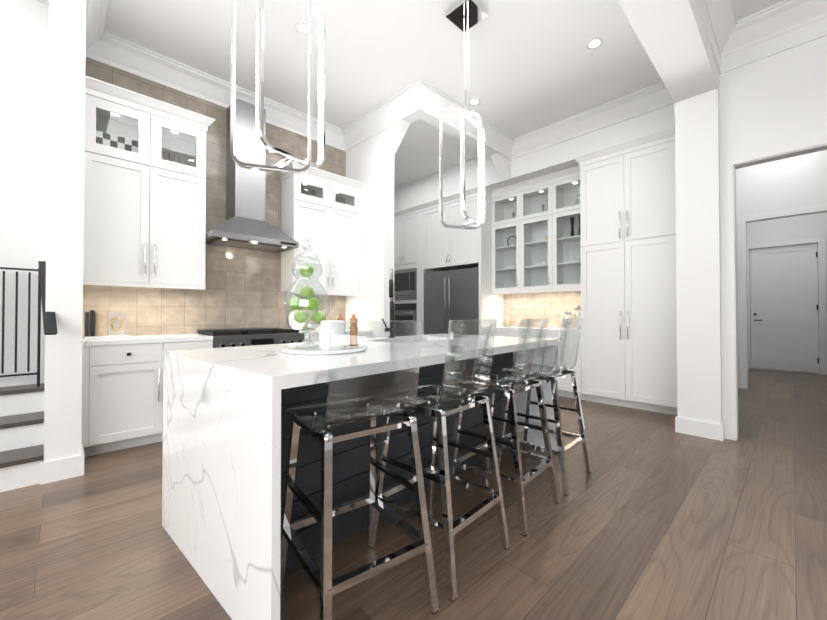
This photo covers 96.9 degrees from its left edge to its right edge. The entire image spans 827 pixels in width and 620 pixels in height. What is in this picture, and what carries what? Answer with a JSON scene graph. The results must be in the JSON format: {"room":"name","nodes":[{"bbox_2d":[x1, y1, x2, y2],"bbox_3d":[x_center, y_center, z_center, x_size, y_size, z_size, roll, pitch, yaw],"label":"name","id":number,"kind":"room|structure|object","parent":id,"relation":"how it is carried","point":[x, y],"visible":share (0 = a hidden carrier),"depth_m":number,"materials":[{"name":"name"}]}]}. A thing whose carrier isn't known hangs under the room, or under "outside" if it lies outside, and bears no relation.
{"room":"kitchen","nodes":[
{"label":"kitchen","id":0,"kind":"room"},
{"bbox_2d":[0,0,48,386],"bbox_3d":[-4.485,-0.691,1.677,3.995,3.660,0.150,1,-1,-44],"label":"wall","id":1,"kind":"structure","parent":0,"point":[24,36],"depth_m":2.91,"materials":[{"name":"white paint"}]},
{"bbox_2d":[0,366,44,386],"bbox_3d":[-4.427,0.506,1.602,3.994,0.140,0.016,1,-1,-44],"label":"baseboard","id":2,"kind":"structure","parent":1,"relation":"attached to","point":[27,379],"depth_m":2.88,"materials":[{"name":"white paint"}]},
{"bbox_2d":[44,0,85,461],"bbox_3d":[-3.077,-0.673,3.227,0.185,3.660,1.995,1,-1,-44],"label":"wall","id":3,"kind":"structure","parent":0,"point":[64,231],"depth_m":2.51,"materials":[{"name":"white paint"}]},
{"bbox_2d":[77,443,83,475],"bbox_3d":[-2.411,1.081,2.662,0.016,0.140,0.321,1,-1,-44],"label":"baseboard","id":4,"kind":"structure","parent":3,"relation":"attached to","point":[80,462],"depth_m":2.54,"materials":[{"name":"white paint"}]},
{"bbox_2d":[86,0,113,55],"bbox_3d":[-2.534,-2.397,2.930,0.155,0.220,0.785,1,-1,-44],"label":"crown molding","id":5,"kind":"structure","parent":3,"relation":"attached to","point":[97,39],"depth_m":3.13,"materials":[{"name":"white paint"}]},
{"bbox_2d":[83,139,205,286],"bbox_3d":[-2.519,-0.830,3.452,0.918,1.143,0.338,1,-1,-44],"label":"upper cabinet","id":6,"kind":"object","parent":3,"relation":"attached to","point":[144,191],"depth_m":3.29,"materials":[{"name":"white wood"}]},
{"bbox_2d":[86,35,350,151],"bbox_3d":[-1.927,-2.381,4.206,2.800,0.220,0.155,1,-1,-44],"label":"crown molding","id":7,"kind":"structure","parent":3,"relation":"attached to","point":[125,55],"depth_m":3.86,"materials":[{"name":"white paint"}]},
{"bbox_2d":[345,110,426,337],"bbox_3d":[-0.391,-0.655,4.732,0.170,3.660,1.500,1,-1,-44],"label":"wall","id":8,"kind":"structure","parent":0,"point":[370,163],"depth_m":4.71,"materials":[{"name":"white paint"}]},
{"bbox_2d":[281,191,359,294],"bbox_3d":[-1.180,-0.814,4.745,0.944,1.143,0.338,1,-1,-44],"label":"upper cabinet","id":9,"kind":"object","parent":8,"relation":"attached to","point":[332,228],"depth_m":4.58,"materials":[{"name":"white wood"}]},
{"bbox_2d":[342,87,414,147],"bbox_3d":[-0.456,-2.377,4.586,0.155,0.220,1.290,1,-1,-44],"label":"crown molding","id":10,"kind":"structure","parent":8,"relation":"attached to","point":[394,109],"depth_m":4.58,"materials":[{"name":"white paint"}]},
{"bbox_2d":[406,78,513,156],"bbox_3d":[0.706,-2.376,4.663,1.935,0.220,0.155,1,-1,-44],"label":"crown molding","id":11,"kind":"structure","parent":8,"relation":"attached to","point":[420,95],"depth_m":4.41,"materials":[{"name":"white paint"}]},
{"bbox_2d":[35,0,783,188],"bbox_3d":[1.950,-2.716,2.958,15.000,0.420,11.500,1,-1,-44],"label":"ceiling","id":12,"kind":"structure","parent":0,"point":[533,65],"depth_m":3.57,"materials":[{"name":"white paint"}]},
{"bbox_2d":[230,0,325,174],"bbox_3d":[-0.654,-1.607,1.847,0.439,1.823,0.260,1,-1,-44],"label":"pendant light","id":13,"kind":"object","parent":12,"relation":"hanging from","point":[313,7],"visible":1,"depth_m":1.81,"materials":[{"name":"silver metal"}]},
{"bbox_2d":[295,22,308,34],"bbox_3d":[-0.980,-2.499,3.255,0.148,0.004,0.148,0,-1,1],"label":"recessed light","id":14,"kind":"object","parent":12,"relation":"in","point":[303,27],"depth_m":3.25,"materials":[{"name":"white paint"}]},
{"bbox_2d":[439,0,487,229],"bbox_3d":[0.447,-1.592,3.072,0.439,1.823,0.260,1,-1,-44],"label":"pendant light","id":15,"kind":"object","parent":12,"relation":"hanging from","point":[464,16],"visible":1,"depth_m":3.04,"materials":[{"name":"silver metal"}]},
{"bbox_2d":[420,114,510,180],"bbox_3d":[0.769,-2.235,4.947,1.770,0.495,0.170,1,-1,-44],"label":"header beam","id":16,"kind":"structure","parent":12,"relation":"attached to","point":[502,164],"depth_m":5.32,"materials":[{"name":"white paint"}]},
{"bbox_2d":[468,98,479,104],"bbox_3d":[0.723,-2.485,4.370,0.148,0.004,0.148,0,-1,19],"label":"recessed light","id":17,"kind":"object","parent":12,"relation":"in","point":[473,101],"depth_m":4.36,"materials":[{"name":"white paint"}]},
{"bbox_2d":[506,85,665,159],"bbox_3d":[2.096,-2.375,4.736,0.155,0.220,1.980,1,-1,-44],"label":"crown molding","id":18,"kind":"structure","parent":12,"relation":"attached to","point":[645,100],"depth_m":4.59,"materials":[{"name":"white paint"}]},
{"bbox_2d":[586,38,602,49],"bbox_3d":[1.697,-2.497,3.434,0.148,0.004,0.148,0,-1,19],"label":"recessed light","id":19,"kind":"object","parent":12,"relation":"in","point":[592,44],"depth_m":3.43,"materials":[{"name":"white paint"}]},
{"bbox_2d":[654,81,674,106],"bbox_3d":[-0.305,-2.421,0.914,8.920,0.220,0.155,1,-1,-44],"label":"crown molding","id":20,"kind":"structure","parent":12,"relation":"attached to","point":[662,90],"depth_m":4.04,"materials":[{"name":"white paint"}]},
{"bbox_2d":[618,0,718,102],"bbox_3d":[0.087,-2.275,0.960,9.550,0.510,0.320,1,-1,-44],"label":"beam","id":21,"kind":"structure","parent":12,"relation":"attached to","point":[672,37],"depth_m":2.76,"materials":[{"name":"white paint"}]},
{"bbox_2d":[0,368,826,619],"bbox_3d":[1.950,1.179,2.912,15.000,0.050,11.500,1,-1,-44],"label":"floor","id":22,"kind":"structure","parent":0,"point":[653,515],"depth_m":1.81,"materials":[{"name":"brown wood"}]},
{"bbox_2d":[0,383,43,491],"bbox_3d":[-3.504,0.861,1.935,2.191,0.561,0.777,1,-1,-44],"label":"stair steps","id":23,"kind":"structure","parent":22,"relation":"on","point":[21,433],"depth_m":2.55,"materials":[{"name":"white paint"}]},
{"bbox_2d":[0,267,28,376],"bbox_3d":[-3.670,0.094,2.122,2.200,0.976,0.058,1,-1,-44],"label":"stair railing","id":24,"kind":"object","parent":23,"relation":"on","point":[3,283],"depth_m":2.75,"materials":[{"name":"black metal"}]},
{"bbox_2d":[28,261,57,386],"bbox_3d":[-2.545,0.099,2.538,0.115,0.976,0.870,1,-1,-44],"label":"stair railing","id":25,"kind":"object","parent":23,"relation":"on","point":[49,323],"depth_m":2.80,"materials":[{"name":"black metal"}]},
{"bbox_2d":[81,339,172,456],"bbox_3d":[-2.545,0.720,3.223,0.592,0.875,0.630,1,-1,-44],"label":"base cabinet","id":26,"kind":"object","parent":22,"relation":"on","point":[122,383],"depth_m":2.97,"materials":[{"name":"white wood"}]},
{"bbox_2d":[82,335,212,342],"bbox_3d":[-2.426,0.264,3.339,0.918,0.038,0.635,1,-1,-44],"label":"countertop","id":27,"kind":"structure","parent":26,"relation":"on","point":[140,338],"depth_m":3.11,"materials":[{"name":"white stone"}]},
{"bbox_2d":[84,310,129,338],"bbox_3d":[-2.619,0.121,3.128,0.290,0.238,0.180,1,-1,-44],"label":"books","id":28,"kind":"object","parent":27,"relation":"on","point":[115,324],"visible":0.98,"depth_m":3.10,"materials":[{"name":"paper"}]},
{"bbox_2d":[173,339,212,350],"bbox_3d":[-2.261,0.723,3.497,0.454,0.875,0.630,1,-1,-44],"label":"base cabinet","id":29,"kind":"object","parent":22,"relation":"on","point":[178,344],"depth_m":3.31,"materials":[{"name":"white wood"}]},
{"bbox_2d":[197,327,303,347],"bbox_3d":[-1.730,0.683,3.936,0.912,0.955,0.663,1,-1,-44],"label":"range","id":30,"kind":"object","parent":22,"relation":"on","point":[235,337],"visible":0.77,"depth_m":3.76,"materials":[{"name":"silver metal"}]},
{"bbox_2d":[304,331,372,341],"bbox_3d":[-1.091,0.736,4.626,0.958,0.875,0.630,1,-1,-44],"label":"base cabinet","id":31,"kind":"object","parent":22,"relation":"on","point":[313,338],"depth_m":4.49,"materials":[{"name":"white wood"}]},
{"bbox_2d":[299,329,349,334],"bbox_3d":[-1.089,0.279,4.630,0.958,0.038,0.635,1,-1,-44],"label":"countertop","id":32,"kind":"structure","parent":31,"relation":"on","point":[312,332],"depth_m":4.18,"materials":[{"name":"white stone"}]},
{"bbox_2d":[288,310,304,329],"bbox_3d":[-1.481,0.079,4.635,0.220,0.358,0.072,1,-1,-44],"label":"cutting board","id":33,"kind":"object","parent":32,"relation":"on","point":[291,325],"visible":0.21,"depth_m":4.59,"materials":[{"name":"stone"}]},
{"bbox_2d":[280,321,438,619],"bbox_3d":[-0.240,0.589,1.457,0.458,1.095,0.513,0,-1,-36],"label":"stool","id":34,"kind":"object","parent":22,"relation":"on","point":[324,583],"visible":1,"depth_m":1.38,"materials":[{"name":"silver metal"}]},
{"bbox_2d":[162,338,557,619],"bbox_3d":[-0.089,0.709,2.442,2.480,0.877,1.362,1,-1,-44],"label":"kitchen island","id":35,"kind":"object","parent":22,"relation":"on","point":[227,418],"depth_m":1.61,"materials":[{"name":"stone"}]},
{"bbox_2d":[281,344,366,354],"bbox_3d":[-0.478,0.209,1.983,0.450,0.020,0.450,1,-1,-44],"label":"tray","id":36,"kind":"object","parent":35,"relation":"on","point":[292,349],"visible":0.52,"depth_m":1.85,"materials":[{"name":"white ceramic"}]},
{"bbox_2d":[283,238,329,347],"bbox_3d":[-0.590,-0.098,2.031,0.248,0.610,0.248,1,-1,-44],"label":"jar","id":37,"kind":"object","parent":36,"relation":"on","point":[310,303],"visible":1,"depth_m":2.00,"materials":[{"name":"clear glass"}]},
{"bbox_2d":[311,323,320,344],"bbox_3d":[-0.552,0.140,2.190,0.116,0.138,0.116,1,-1,-44],"label":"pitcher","id":38,"kind":"object","parent":36,"relation":"on","point":[317,330],"visible":0.17,"depth_m":2.16,"materials":[{"name":"white ceramic"}]},
{"bbox_2d":[320,320,344,350],"bbox_3d":[-0.419,0.130,1.901,0.124,0.150,0.124,1,-1,-44],"label":"mug","id":39,"kind":"object","parent":36,"relation":"on","point":[324,334],"visible":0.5,"depth_m":1.85,"materials":[{"name":"white ceramic"}]},
{"bbox_2d":[337,314,357,345],"bbox_3d":[-0.385,0.114,2.133,0.126,0.188,0.052,0,-1,4],"label":"mill","id":40,"kind":"object","parent":36,"relation":"on","point":[353,318],"visible":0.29,"depth_m":2.11,"materials":[{"name":"brown wood"}]},
{"bbox_2d":[346,335,429,345],"bbox_3d":[-0.187,0.256,3.087,0.712,0.045,0.244,1,-1,-44],"label":"island countertop","id":41,"kind":"structure","parent":35,"relation":"on","point":[401,338],"depth_m":2.98,"materials":[{"name":"white stone"}]},
{"bbox_2d":[382,269,394,337],"bbox_3d":[-0.180,-0.054,3.005,0.169,0.570,0.178,1,-1,-44],"label":"faucet","id":42,"kind":"object","parent":41,"relation":"on","point":[391,289],"visible":0.81,"depth_m":3.06,"materials":[{"name":"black metal"}]},
{"bbox_2d":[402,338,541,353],"bbox_3d":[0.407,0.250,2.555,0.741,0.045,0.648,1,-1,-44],"label":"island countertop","id":43,"kind":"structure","parent":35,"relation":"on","point":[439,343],"depth_m":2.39,"materials":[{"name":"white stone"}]},
{"bbox_2d":[394,207,438,335],"bbox_3d":[0.013,-0.370,7.413,0.656,3.156,0.800,1,-1,-44],"label":"tall cabinet","id":44,"kind":"object","parent":22,"relation":"on","point":[408,273],"depth_m":7.07,"materials":[{"name":"white wood"}]},
{"bbox_2d":[367,319,509,601],"bbox_3d":[0.119,0.592,1.769,0.513,1.095,0.458,-1,-1,42],"label":"stool","id":45,"kind":"object","parent":22,"relation":"on","point":[448,529],"visible":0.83,"depth_m":1.70,"materials":[{"name":"silver metal"}]},
{"bbox_2d":[424,267,478,334],"bbox_3d":[0.821,0.249,6.517,0.712,1.875,1.226,1,-1,-44],"label":"fridge","id":46,"kind":"object","parent":22,"relation":"on","point":[450,295],"visible":0.52,"depth_m":6.28,"materials":[{"name":"black metal"}]},
{"bbox_2d":[479,327,505,336],"bbox_3d":[1.493,0.751,5.871,0.650,0.876,0.517,1,-1,-44],"label":"base cabinet","id":47,"kind":"object","parent":22,"relation":"on","point":[498,333],"depth_m":5.62,"materials":[{"name":"white wood"}]},
{"bbox_2d":[449,318,559,536],"bbox_3d":[0.526,0.597,2.188,0.513,1.095,0.458,-1,-1,42],"label":"stool","id":48,"kind":"object","parent":22,"relation":"on","point":[520,481],"visible":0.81,"depth_m":2.12,"materials":[{"name":"silver metal"}]},
{"bbox_2d":[506,331,537,337],"bbox_3d":[1.852,0.747,5.499,0.650,0.876,0.645,1,-1,-44],"label":"base cabinet","id":49,"kind":"object","parent":22,"relation":"on","point":[508,333],"depth_m":5.38,"materials":[{"name":"white wood"}]},
{"bbox_2d":[496,318,591,495],"bbox_3d":[0.917,0.602,2.606,0.481,1.095,0.533,1,-1,-44],"label":"stool","id":50,"kind":"object","parent":22,"relation":"on","point":[562,451],"visible":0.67,"depth_m":2.54,"materials":[{"name":"silver metal"}]},
{"bbox_2d":[542,331,581,399],"bbox_3d":[2.212,0.742,5.127,0.650,0.876,0.517,1,-1,-44],"label":"base cabinet","id":51,"kind":"object","parent":22,"relation":"on","point":[565,387],"depth_m":4.84,"materials":[{"name":"white wood"}]},
{"bbox_2d":[495,327,577,330],"bbox_3d":[1.851,0.289,5.503,0.655,0.038,1.551,1,-1,-44],"label":"countertop","id":52,"kind":"structure","parent":51,"relation":"on","point":[497,328],"depth_m":5.43,"materials":[{"name":"white stone"}]},
{"bbox_2d":[500,321,513,326],"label":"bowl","id":53,"kind":"object","parent":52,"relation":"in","point":[507,323],"depth_m":5.80,"materials":[{"name":"white ceramic"}]},
{"bbox_2d":[563,305,580,328],"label":"flowers","id":54,"kind":"object","parent":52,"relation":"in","point":[578,307],"depth_m":5.15,"materials":[{"name":"white plant"}]},
{"bbox_2d":[578,127,676,414],"bbox_3d":[2.741,-0.404,4.593,0.650,3.156,1.042,1,-1,-44],"label":"tall cabinet","id":55,"kind":"object","parent":22,"relation":"on","point":[622,272],"depth_m":4.32,"materials":[{"name":"white wood"}]},
{"bbox_2d":[675,416,676,431],"bbox_3d":[2.723,1.093,3.699,0.636,0.140,0.016,1,-1,-44],"label":"baseboard","id":56,"kind":"structure","parent":22,"relation":"on","point":[676,416],"depth_m":3.48,"materials":[{"name":"white paint"}]},
{"bbox_2d":[422,187,501,270],"bbox_3d":[0.848,-1.356,6.564,0.650,1.205,1.240,1,-1,-44],"label":"upper cabinet","id":57,"kind":"object","parent":0,"relation":"attached to","point":[443,248],"depth_m":6.19,"materials":[{"name":"white wood"}]},
{"bbox_2d":[394,104,674,211],"bbox_3d":[1.455,-2.220,5.964,0.630,0.500,4.980,1,-1,-44],"label":"soffit","id":58,"kind":"structure","parent":0,"point":[551,159],"depth_m":5.22,"materials":[{"name":"white paint"}]},
{"bbox_2d":[534,227,547,241],"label":"plate","id":59,"kind":"object","parent":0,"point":[539,236],"depth_m":5.72,"materials":[{"name":"white ceramic"}]},
{"bbox_2d":[534,261,547,264],"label":"bowl","id":60,"kind":"object","parent":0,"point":[542,262],"depth_m":5.61,"materials":[{"name":"white ceramic"}]},
{"bbox_2d":[570,214,579,235],"label":"books","id":61,"kind":"object","parent":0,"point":[571,220],"depth_m":5.29,"materials":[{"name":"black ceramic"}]},
{"bbox_2d":[675,88,721,423],"bbox_3d":[3.092,-0.665,3.911,1.400,3.660,0.418,1,-1,-44],"label":"column","id":62,"kind":"structure","parent":0,"point":[698,260],"depth_m":3.38,"materials":[{"name":"white paint"}]},
{"bbox_2d":[677,417,724,440],"bbox_3d":[2.630,1.089,3.357,0.026,0.140,0.326,1,-1,-44],"label":"baseboard","id":63,"kind":"structure","parent":62,"relation":"attached to","point":[714,431],"depth_m":3.34,"materials":[{"name":"white paint"}]},
{"bbox_2d":[736,198,739,387],"bbox_3d":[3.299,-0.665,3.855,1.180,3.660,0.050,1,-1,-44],"label":"wall","id":64,"kind":"structure","parent":0,"point":[737,199],"depth_m":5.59,"materials":[{"name":"white paint"}]},
{"bbox_2d":[719,36,826,156],"bbox_3d":[4.742,-0.694,1.425,0.120,3.660,5.450,1,-1,-44],"label":"wall","id":65,"kind":"structure","parent":0,"point":[776,98],"depth_m":3.10,"materials":[{"name":"white paint"}]},
{"bbox_2d":[696,0,741,73],"bbox_3d":[-0.167,-2.367,0.396,8.400,0.340,0.140,1,-1,-44],"label":"crown molding","id":66,"kind":"structure","parent":65,"relation":"attached to","point":[719,17],"depth_m":3.13,"materials":[{"name":"white paint"}]},
{"bbox_2d":[720,131,826,440],"bbox_3d":[3.223,-0.123,2.978,0.138,2.555,1.095,1,-1,-44],"label":"door frame","id":67,"kind":"structure","parent":65,"relation":"attached to","point":[730,164],"depth_m":3.21,"materials":[{"name":"white paint"}]},
{"bbox_2d":[742,0,826,65],"bbox_3d":[4.707,-2.356,1.293,0.140,0.340,5.280,1,-1,-44],"label":"crown molding","id":68,"kind":"structure","parent":65,"relation":"attached to","point":[781,26],"depth_m":3.03,"materials":[{"name":"white paint"}]},
{"bbox_2d":[736,150,826,378],"bbox_3d":[5.315,-0.648,5.294,0.120,3.660,1.260,1,-1,-44],"label":"wall","id":69,"kind":"structure","parent":0,"point":[792,182],"depth_m":5.40,"materials":[{"name":"white paint"}]},
{"bbox_2d":[750,243,818,372],"bbox_3d":[7.289,-0.032,7.227,0.095,2.457,0.940,1,-1,-44],"label":"hall door","id":70,"kind":"structure","parent":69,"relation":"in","point":[784,306],"depth_m":7.21,"materials":[{"name":"white paint"}]},
{"bbox_3d":[-2.038,-0.660,4.289,3.155,3.660,0.150,1,-1,-44],"label":"wall","id":71,"kind":"structure","parent":0,"visible":0},
{"bbox_2d":[83,57,345,336],"bbox_3d":[-1.977,-1.011,4.241,2.800,2.560,0.010,1,-1,-44],"label":"wall tile","id":72,"kind":"structure","parent":71,"relation":"attached to","point":[242,288],"depth_m":4.05,"materials":[{"name":"beige tile"}]},
{"bbox_2d":[206,98,298,252],"bbox_3d":[-1.804,-1.485,4.046,0.900,1.567,0.506,1,-1,-44],"label":"range hood","id":73,"kind":"object","parent":71,"relation":"attached to","point":[245,225],"visible":0.96,"depth_m":3.99,"materials":[{"name":"silver metal"}]}
]}

